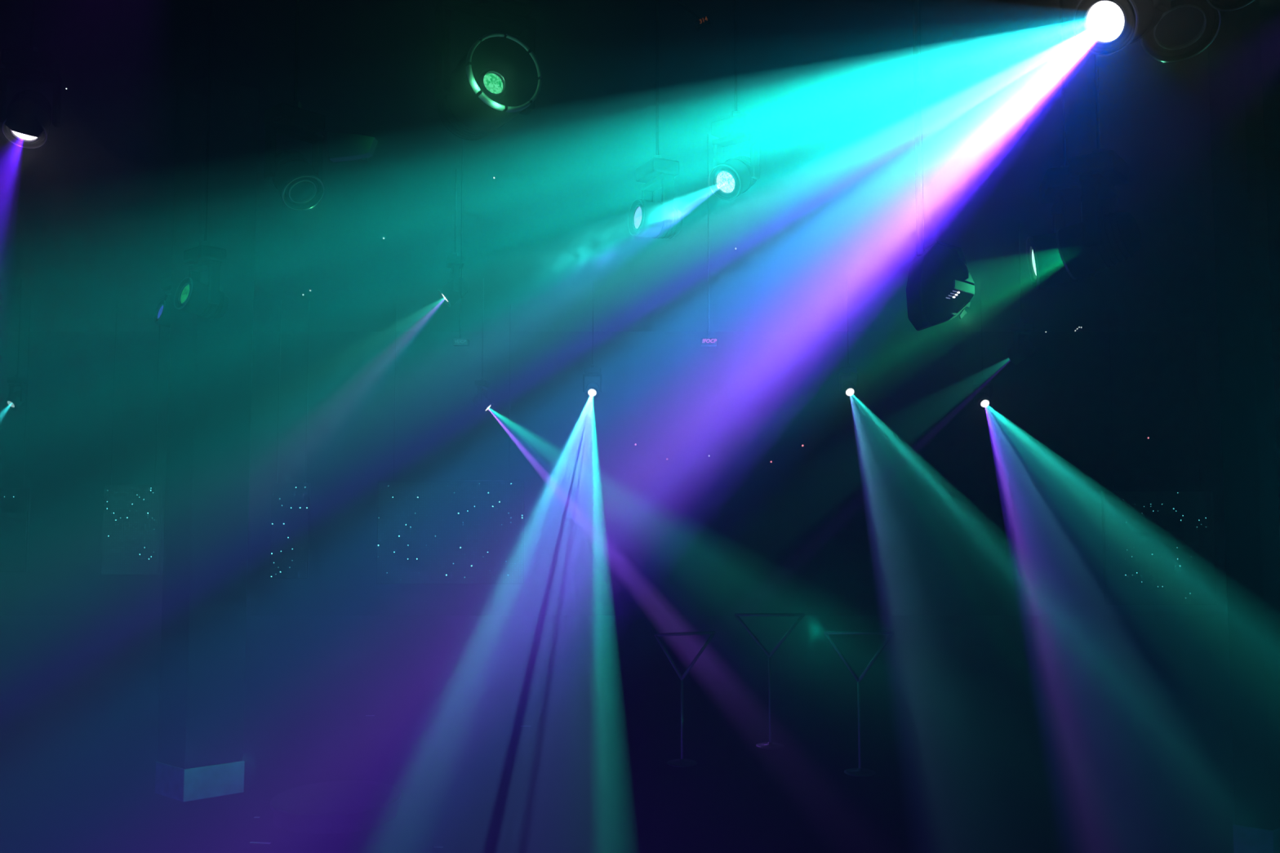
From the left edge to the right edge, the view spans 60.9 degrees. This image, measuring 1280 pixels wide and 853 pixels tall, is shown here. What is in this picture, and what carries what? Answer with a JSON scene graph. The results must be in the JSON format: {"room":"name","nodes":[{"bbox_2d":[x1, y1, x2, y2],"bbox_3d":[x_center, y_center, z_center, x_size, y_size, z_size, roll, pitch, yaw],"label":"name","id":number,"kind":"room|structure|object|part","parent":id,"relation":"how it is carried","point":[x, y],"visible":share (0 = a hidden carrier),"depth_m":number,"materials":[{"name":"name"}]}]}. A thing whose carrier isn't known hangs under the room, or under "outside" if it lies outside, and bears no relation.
{"room":"entertainment venue","nodes":[
{"label":"entertainment venue","id":0,"kind":"room"},
{"bbox_2d":[0,615,1235,852],"bbox_3d":[0.000,4.488,13.231,42.000,0.200,39.000,0,-4,0],"label":"floor","id":1,"kind":"structure","parent":0,"point":[980,734],"depth_m":16.33,"materials":[{"name":"black"}]},
{"bbox_2d":[155,76,258,801],"bbox_3d":[-5.254,0.081,13.267,0.836,8.600,0.634,3,-5,-39],"label":"pillar","id":2,"kind":"structure","parent":1,"relation":"on","point":[201,721],"depth_m":13.06,"materials":[{"name":"paint"}]},
{"bbox_3d":[-5.254,4.186,12.994,0.836,0.370,0.634,3,-5,-39],"label":"kick panel","id":3,"kind":"part","parent":2,"relation":"part of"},
{"bbox_2d":[249,841,271,844],"bbox_3d":[-3.868,4.242,11.083,0.220,0.003,0.040,-1,-4,8],"label":"tape","id":4,"kind":"object","parent":1,"relation":"on","point":[251,842],"visible":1,"depth_m":11.09,"materials":[{"name":"plastic"}]},
{"bbox_2d":[653,631,715,767],"bbox_3d":[0.606,3.595,14.463,0.758,1.744,0.400,-2,-4,24],"label":"stand","id":5,"kind":"object","parent":1,"relation":"on","point":[682,762],"visible":1,"depth_m":14.48,"materials":[{"name":"metal"}]},
{"bbox_3d":[0.558,4.437,14.429,0.400,0.060,0.400,0,-4,0],"label":"plate","id":6,"kind":"part","parent":5,"relation":"part of","materials":[{"name":"metal"}]},
{"bbox_3d":[0.598,3.056,14.500,0.821,0.663,0.089,0,-4,0],"label":"triangle frame","id":7,"kind":"part","parent":5,"relation":"part of","materials":[{"name":"black metal"}]},
{"bbox_2d":[733,613,804,750],"bbox_3d":[1.845,3.596,15.478,1.007,1.877,0.400,0,-4,0],"label":"stand","id":8,"kind":"object","parent":1,"relation":"on","point":[767,745],"visible":1,"depth_m":15.48,"materials":[{"name":"metal"}]},
{"bbox_3d":[1.845,2.976,15.500,1.007,0.636,0.087,0,-4,0],"label":"triangle frame","id":9,"kind":"part","parent":8,"relation":"part of","materials":[{"name":"black metal"}]},
{"bbox_3d":[1.845,4.503,15.418,0.400,0.060,0.400,0,-4,0],"label":"plate","id":10,"kind":"part","parent":8,"relation":"part of","materials":[{"name":"metal"}]},
{"bbox_2d":[823,631,894,777],"bbox_3d":[2.817,3.533,13.983,0.907,1.806,0.400,0,-4,0],"label":"stand","id":11,"kind":"object","parent":1,"relation":"on","point":[858,772],"visible":1,"depth_m":13.98,"materials":[{"name":"metal"}]},
{"bbox_3d":[2.817,2.965,14.000,0.907,0.670,0.089,0,-4,0],"label":"triangle frame","id":12,"kind":"part","parent":11,"relation":"part of","materials":[{"name":"black metal"}]},
{"bbox_3d":[2.814,4.404,13.925,0.400,0.060,0.400,0,-4,0],"label":"plate","id":13,"kind":"part","parent":11,"relation":"part of","materials":[{"name":"metal"}]},
{"bbox_2d":[1207,0,1279,852],"bbox_3d":[5.458,-0.152,9.775,0.469,8.600,0.308,3,-5,-38],"label":"pillar","id":14,"kind":"structure","parent":1,"relation":"on","point":[1244,324],"depth_m":9.66,"materials":[{"name":"paint"}]},
{"bbox_3d":[5.458,3.809,9.511,0.469,0.660,0.308,3,-5,-38],"label":"kick panel","id":15,"kind":"part","parent":14,"relation":"part of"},
{"bbox_2d":[0,0,1279,331],"bbox_3d":[0.000,-4.293,13.815,42.000,0.200,39.000,0,-4,0],"label":"ceiling","id":16,"kind":"structure","parent":0,"point":[86,213],"depth_m":16.76,"materials":[{"name":"black paint"}]},
{"bbox_2d":[4,279,27,410],"bbox_3d":[-14.395,-1.899,25.198,0.447,3.067,0.479,0,-4,0],"label":"light","id":17,"kind":"object","parent":16,"relation":"hanging from","point":[14,400],"visible":1,"depth_m":25.07,"materials":[{"name":"black plastic"}]},
{"bbox_3d":[-14.579,-0.764,25.226,0.044,0.400,0.100,-2,-4,23],"label":"yoke arm","id":18,"kind":"part","parent":17,"relation":"part of","materials":[{"name":"black plastic"}]},
{"bbox_3d":[-14.210,-0.774,25.071,0.044,0.400,0.100,-2,-4,23],"label":"yoke arm","id":19,"kind":"part","parent":17,"relation":"part of","materials":[{"name":"black plastic"}]},
{"bbox_2d":[0,0,62,148],"bbox_3d":[-5.186,-3.426,9.288,0.561,2.130,0.564,0,-4,0],"label":"light","id":20,"kind":"object","parent":16,"relation":"hanging from","point":[26,122],"visible":1,"depth_m":9.24,"materials":[{"name":"black plastic"}]},
{"bbox_3d":[-5.430,-2.809,9.266,0.046,0.420,0.105,1,-4,-16],"label":"yoke arm","id":21,"kind":"part","parent":20,"relation":"part of","materials":[{"name":"black plastic"}]},
{"bbox_3d":[-5.026,-2.801,9.382,0.046,0.420,0.105,1,-4,-16],"label":"yoke arm","id":22,"kind":"part","parent":20,"relation":"part of","materials":[{"name":"black plastic"}]},
{"bbox_2d":[100,297,162,575],"bbox_3d":[-12.770,0.226,27.490,1.447,7.003,0.120,0,-4,0],"label":"panel","id":23,"kind":"object","parent":16,"relation":"hanging from","point":[131,522],"visible":1,"depth_m":27.28,"materials":[{"name":"black"}]},
{"bbox_2d":[152,275,171,328],"bbox_3d":[-6.043,-2.705,14.198,0.469,2.918,0.444,4,-5,-43],"label":"light","id":24,"kind":"object","parent":16,"relation":"hanging from","point":[162,315],"visible":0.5,"depth_m":14.00,"materials":[{"name":"black plastic"}]},
{"bbox_3d":[-6.170,-1.552,14.277,0.100,0.400,0.044,4,-5,-43],"label":"yoke arm","id":25,"kind":"part","parent":24,"relation":"part of","materials":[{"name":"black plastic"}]},
{"bbox_2d":[173,0,228,319],"bbox_3d":[-4.231,-2.724,10.627,0.444,3.354,0.464,-3,-5,42],"label":"light","id":26,"kind":"object","parent":16,"relation":"hanging from","point":[192,295],"visible":1,"depth_m":10.46,"materials":[{"name":"black plastic"}]},
{"bbox_3d":[-4.372,-1.351,10.678,0.044,0.400,0.100,-3,-5,42],"label":"yoke arm","id":27,"kind":"part","parent":26,"relation":"part of","materials":[{"name":"black plastic"}]},
{"bbox_3d":[-4.074,-1.368,10.412,0.044,0.400,0.100,-3,-5,42],"label":"yoke arm","id":28,"kind":"part","parent":26,"relation":"part of","materials":[{"name":"black plastic"}]},
{"bbox_2d":[269,300,311,578],"bbox_3d":[-8.883,0.305,27.794,0.968,7.119,0.120,0,-4,0],"label":"panel","id":29,"kind":"object","parent":16,"relation":"hanging from","point":[291,502],"visible":1,"depth_m":27.59,"materials":[{"name":"black"}]},
{"bbox_2d":[264,0,377,210],"bbox_3d":[-2.415,-3.095,8.362,0.874,2.914,0.459,0,-4,0],"label":"light","id":30,"kind":"object","parent":16,"relation":"hanging from","point":[300,185],"visible":1,"depth_m":8.18,"materials":[{"name":"black plastic"}]},
{"bbox_3d":[-2.768,-2.057,8.150,0.100,0.400,0.044,-3,-5,41],"label":"yoke arm","id":31,"kind":"part","parent":30,"relation":"part of","materials":[{"name":"black plastic"}]},
{"bbox_3d":[-2.507,-2.037,8.452,0.100,0.400,0.044,-3,-5,41],"label":"yoke arm","id":32,"kind":"part","parent":30,"relation":"part of","materials":[{"name":"black plastic"}]},
{"bbox_3d":[-2.155,-2.092,8.160,0.355,0.205,0.132,0,-4,0],"label":"casing","id":33,"kind":"part","parent":30,"relation":"part of","materials":[{"name":"black metal"}]},
{"bbox_2d":[376,303,524,584],"bbox_3d":[-4.893,0.426,28.300,3.798,7.295,0.120,0,-4,0],"label":"panel","id":34,"kind":"object","parent":16,"relation":"hanging from","point":[429,532],"visible":1,"depth_m":28.09,"materials":[{"name":"black"}]},
{"bbox_2d":[437,168,469,306],"bbox_3d":[-2.872,-2.913,16.799,0.486,2.157,0.454,0,-4,0],"label":"light","id":35,"kind":"object","parent":16,"relation":"hanging from","point":[450,293],"visible":0.97,"depth_m":16.62,"materials":[{"name":"black plastic"}]},
{"bbox_3d":[-2.797,-2.250,16.561,0.100,0.400,0.044,1,-4,-15],"label":"yoke arm","id":36,"kind":"part","parent":35,"relation":"part of","materials":[{"name":"black plastic"}]},
{"bbox_2d":[452,138,469,346],"bbox_3d":[-2.482,-2.608,15.170,0.210,2.982,0.143,0,-4,0],"label":"control box","id":37,"kind":"object","parent":16,"relation":"hanging from","point":[455,342],"visible":0.99,"depth_m":15.10,"materials":[{"name":"black plastic"}]},
{"bbox_3d":[-2.482,-1.165,15.083,0.210,0.090,0.126,0,-4,0],"label":"casing","id":38,"kind":"part","parent":37,"relation":"part of","materials":[{"name":"black plastic"}]},
{"bbox_2d":[472,278,493,413],"bbox_3d":[-3.604,-1.861,25.115,0.486,3.154,0.453,0,-4,0],"label":"light","id":39,"kind":"object","parent":16,"relation":"hanging from","point":[480,400],"visible":1,"depth_m":24.93,"materials":[{"name":"black plastic"}]},
{"bbox_3d":[-3.656,-0.702,24.840,0.100,0.400,0.044,-1,-4,8],"label":"yoke arm","id":40,"kind":"part","parent":39,"relation":"part of","materials":[{"name":"black plastic"}]},
{"bbox_3d":[-3.601,-0.676,25.235,0.100,0.400,0.044,-1,-4,8],"label":"yoke arm","id":41,"kind":"part","parent":39,"relation":"part of","materials":[{"name":"black plastic"}]},
{"bbox_2d":[434,0,542,140],"bbox_3d":[-1.403,-3.552,9.758,0.888,1.816,1.104,2,-4,-30],"label":"light","id":42,"kind":"object","parent":16,"relation":"hanging from","point":[498,79],"visible":1,"depth_m":9.52,"materials":[{"name":"black plastic"}]},
{"bbox_3d":[-1.719,-3.270,9.485,0.088,0.800,0.200,2,-4,-30],"label":"yoke arm","id":43,"kind":"part","parent":42,"relation":"part of","materials":[{"name":"black plastic"}]},
{"bbox_3d":[-1.024,-3.244,9.880,0.088,0.800,0.200,2,-4,-30],"label":"yoke arm","id":44,"kind":"part","parent":42,"relation":"part of","materials":[{"name":"black plastic"}]},
{"bbox_2d":[582,279,602,399],"bbox_3d":[-1.093,-2.021,25.226,0.447,2.820,0.490,0,-4,0],"label":"light","id":45,"kind":"object","parent":16,"relation":"hanging from","point":[592,391],"visible":1,"depth_m":25.08,"materials":[{"name":"black plastic"}]},
{"bbox_3d":[-1.293,-0.999,25.187,0.047,0.400,0.101,0,-4,0],"label":"yoke arm","id":46,"kind":"part","parent":45,"relation":"part of","materials":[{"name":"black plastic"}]},
{"bbox_3d":[-0.894,-1.000,25.172,0.047,0.400,0.101,0,-4,0],"label":"yoke arm","id":47,"kind":"part","parent":45,"relation":"part of","materials":[{"name":"black plastic"}]},
{"bbox_2d":[627,0,682,238],"bbox_3d":[0.150,-3.059,9.662,0.429,2.813,0.444,2,-4,-25],"label":"light","id":48,"kind":"object","parent":16,"relation":"hanging from","point":[646,217],"visible":1,"depth_m":9.48,"materials":[{"name":"black plastic"}]},
{"bbox_3d":[0.067,-1.943,9.770,0.100,0.400,0.044,2,-4,-25],"label":"yoke arm","id":49,"kind":"part","parent":48,"relation":"part of","materials":[{"name":"black plastic"}]},
{"bbox_3d":[0.238,-1.967,9.409,0.100,0.400,0.044,2,-4,-25],"label":"yoke arm","id":50,"kind":"part","parent":48,"relation":"part of","materials":[{"name":"black plastic"}]},
{"bbox_2d":[700,133,716,346],"bbox_3d":[0.953,-2.608,15.174,0.225,2.982,0.152,0,-4,0],"label":"control box","id":51,"kind":"object","parent":16,"relation":"hanging from","point":[708,341],"visible":1,"depth_m":15.09,"materials":[{"name":"black plastic"}]},
{"bbox_3d":[0.953,-1.172,15.087,0.225,0.105,0.135,0,-4,0],"label":"casing","id":52,"kind":"part","parent":51,"relation":"part of","materials":[{"name":"black plastic"}]},
{"bbox_2d":[708,0,760,200],"bbox_3d":[0.836,-3.218,9.674,0.474,2.494,0.477,0,-4,0],"label":"light","id":53,"kind":"object","parent":16,"relation":"hanging from","point":[733,177],"visible":1,"depth_m":9.54,"materials":[{"name":"black plastic"}]},
{"bbox_3d":[0.699,-2.349,9.770,0.044,0.400,0.100,-3,-5,40],"label":"yoke arm","id":54,"kind":"part","parent":53,"relation":"part of","materials":[{"name":"black plastic"}]},
{"bbox_3d":[1.005,-2.366,9.514,0.044,0.400,0.100,-3,-5,40],"label":"yoke arm","id":55,"kind":"part","parent":53,"relation":"part of","materials":[{"name":"black plastic"}]},
{"bbox_2d":[838,279,858,399],"bbox_3d":[4.824,-2.026,25.229,0.444,2.809,0.489,0,-4,0],"label":"light","id":56,"kind":"object","parent":16,"relation":"hanging from","point":[849,390],"visible":1,"depth_m":25.13,"materials":[{"name":"black plastic"}]},
{"bbox_3d":[4.624,-1.006,25.182,0.044,0.400,0.100,0,-4,0],"label":"yoke arm","id":57,"kind":"part","parent":56,"relation":"part of","materials":[{"name":"black plastic"}]},
{"bbox_3d":[5.024,-1.006,25.183,0.044,0.400,0.100,0,-4,0],"label":"yoke arm","id":58,"kind":"part","parent":56,"relation":"part of","materials":[{"name":"black plastic"}]},
{"bbox_2d":[906,0,974,330],"bbox_3d":[1.581,-2.611,5.865,0.282,4.210,0.347,0,-4,0],"label":"light","id":59,"kind":"object","parent":16,"relation":"hanging from","point":[940,284],"visible":1,"depth_m":5.60,"materials":[{"name":"black plastic"}]},
{"bbox_3d":[1.581,-0.735,5.750,0.282,0.451,0.327,0,-4,0],"label":"casing","id":60,"kind":"part","parent":59,"relation":"part of","materials":[{"name":"black plastic"}]},
{"bbox_3d":[1.663,-0.714,5.580,0.100,0.076,0.025,0,-4,0],"label":"panel","id":61,"kind":"part","parent":59,"relation":"part of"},
{"bbox_2d":[972,279,993,410],"bbox_3d":[7.934,-1.895,25.236,0.449,3.070,0.490,0,-4,0],"label":"light","id":62,"kind":"object","parent":16,"relation":"hanging from","point":[984,402],"visible":1,"depth_m":25.11,"materials":[{"name":"black plastic"}]},
{"bbox_3d":[7.735,-0.746,25.192,0.044,0.400,0.100,0,-4,3],"label":"yoke arm","id":63,"kind":"part","parent":62,"relation":"part of","materials":[{"name":"black plastic"}]},
{"bbox_3d":[8.134,-0.747,25.169,0.044,0.400,0.100,0,-4,3],"label":"yoke arm","id":64,"kind":"part","parent":62,"relation":"part of","materials":[{"name":"black plastic"}]},
{"bbox_2d":[1006,221,1035,364],"bbox_3d":[6.958,-2.459,19.974,0.479,2.643,0.480,0,-4,0],"label":"light","id":65,"kind":"object","parent":16,"relation":"hanging from","point":[1021,351],"visible":1,"depth_m":19.80,"materials":[{"name":"black plastic"}]},
{"bbox_3d":[6.833,-1.524,19.751,0.044,0.400,0.100,4,-5,-43],"label":"yoke arm","id":66,"kind":"part","parent":65,"relation":"part of","materials":[{"name":"black plastic"}]},
{"bbox_3d":[7.125,-1.506,20.024,0.044,0.400,0.100,4,-5,-43],"label":"yoke arm","id":67,"kind":"part","parent":65,"relation":"part of","materials":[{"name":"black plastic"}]},
{"bbox_2d":[1026,0,1106,289],"bbox_3d":[3.973,-2.857,10.222,0.691,3.142,0.691,-1,-4,15],"label":"light","id":68,"kind":"object","parent":16,"relation":"hanging from","point":[1046,268],"visible":0.72,"depth_m":9.99,"materials":[{"name":"black plastic"}]},
{"bbox_3d":[4.054,-1.776,10.450,0.155,0.620,0.068,-1,-4,14],"label":"yoke arm","id":69,"kind":"part","parent":68,"relation":"part of","materials":[{"name":"black plastic"}]},
{"bbox_3d":[3.909,-1.816,9.848,0.155,0.620,0.068,-1,-4,14],"label":"yoke arm","id":70,"kind":"part","parent":68,"relation":"part of","materials":[{"name":"black plastic"}]},
{"bbox_2d":[1055,54,1142,279],"bbox_3d":[3.325,-2.830,7.977,0.557,3.494,0.533,-3,-5,37],"label":"light","id":71,"kind":"object","parent":16,"relation":"hanging from","point":[1105,237],"visible":1,"depth_m":7.74,"materials":[{"name":"black plastic"}]},
{"bbox_3d":[3.190,-1.514,7.690,0.120,0.480,0.053,-3,-5,37],"label":"yoke arm","id":72,"kind":"part","parent":71,"relation":"part of","materials":[{"name":"black plastic"}]},
{"bbox_3d":[3.482,-1.489,8.070,0.120,0.480,0.053,-3,-5,37],"label":"yoke arm","id":73,"kind":"part","parent":71,"relation":"part of","materials":[{"name":"black plastic"}]},
{"bbox_2d":[1072,0,1171,55],"bbox_3d":[2.379,-3.282,5.477,0.467,2.924,0.460,0,-4,0],"label":"light","id":74,"kind":"object","parent":16,"relation":"hanging from","point":[1101,27],"visible":1,"depth_m":5.30,"materials":[{"name":"black plastic"}]},
{"bbox_3d":[2.515,-2.208,5.252,0.100,0.400,0.044,3,-5,-36],"label":"yoke arm","id":75,"kind":"part","parent":74,"relation":"part of","materials":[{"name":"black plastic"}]},
{"bbox_2d":[1101,297,1217,604],"bbox_3d":[12.947,0.579,27.314,2.760,7.730,0.120,0,-4,0],"label":"panel","id":76,"kind":"object","parent":16,"relation":"hanging from","point":[1158,547],"visible":1,"depth_m":27.10,"materials":[{"name":"black"}]},
{"bbox_2d":[1140,0,1225,62],"bbox_3d":[3.105,-3.402,6.386,0.590,2.564,0.593,0,-4,0],"label":"light","id":77,"kind":"object","parent":16,"relation":"hanging from","point":[1184,31],"visible":0.74,"depth_m":6.22,"materials":[{"name":"black plastic"}]},
{"bbox_2d":[1206,0,1254,11],"bbox_3d":[2.956,-3.419,5.566,0.451,2.638,0.462,0,-4,0],"label":"light","id":78,"kind":"object","parent":16,"relation":"hanging from","point":[1220,5],"visible":1,"depth_m":5.51,"materials":[{"name":"black plastic"}]},
{"bbox_2d":[0,331,1279,615],"bbox_3d":[0.000,1.398,33.080,42.000,8.600,0.200,0,-4,0],"label":"wall","id":79,"kind":"structure","parent":0,"point":[904,495],"depth_m":33.01,"materials":[{"name":"black paint"}]},
{"bbox_2d":[675,0,711,31],"bbox_3d":[-0.345,-3.243,7.085,1.613,1.353,0.080,0,-4,0],"label":"control box","id":80,"kind":"object","parent":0,"point":[700,24],"visible":1,"depth_m":7.03,"materials":[{"name":"black plastic"}]},
{"bbox_3d":[0.406,-2.611,7.051,0.105,0.056,0.063,-25,-3,-2],"label":"casing","id":81,"kind":"part","parent":80,"relation":"part of","materials":[{"name":"black plastic"}]}
]}

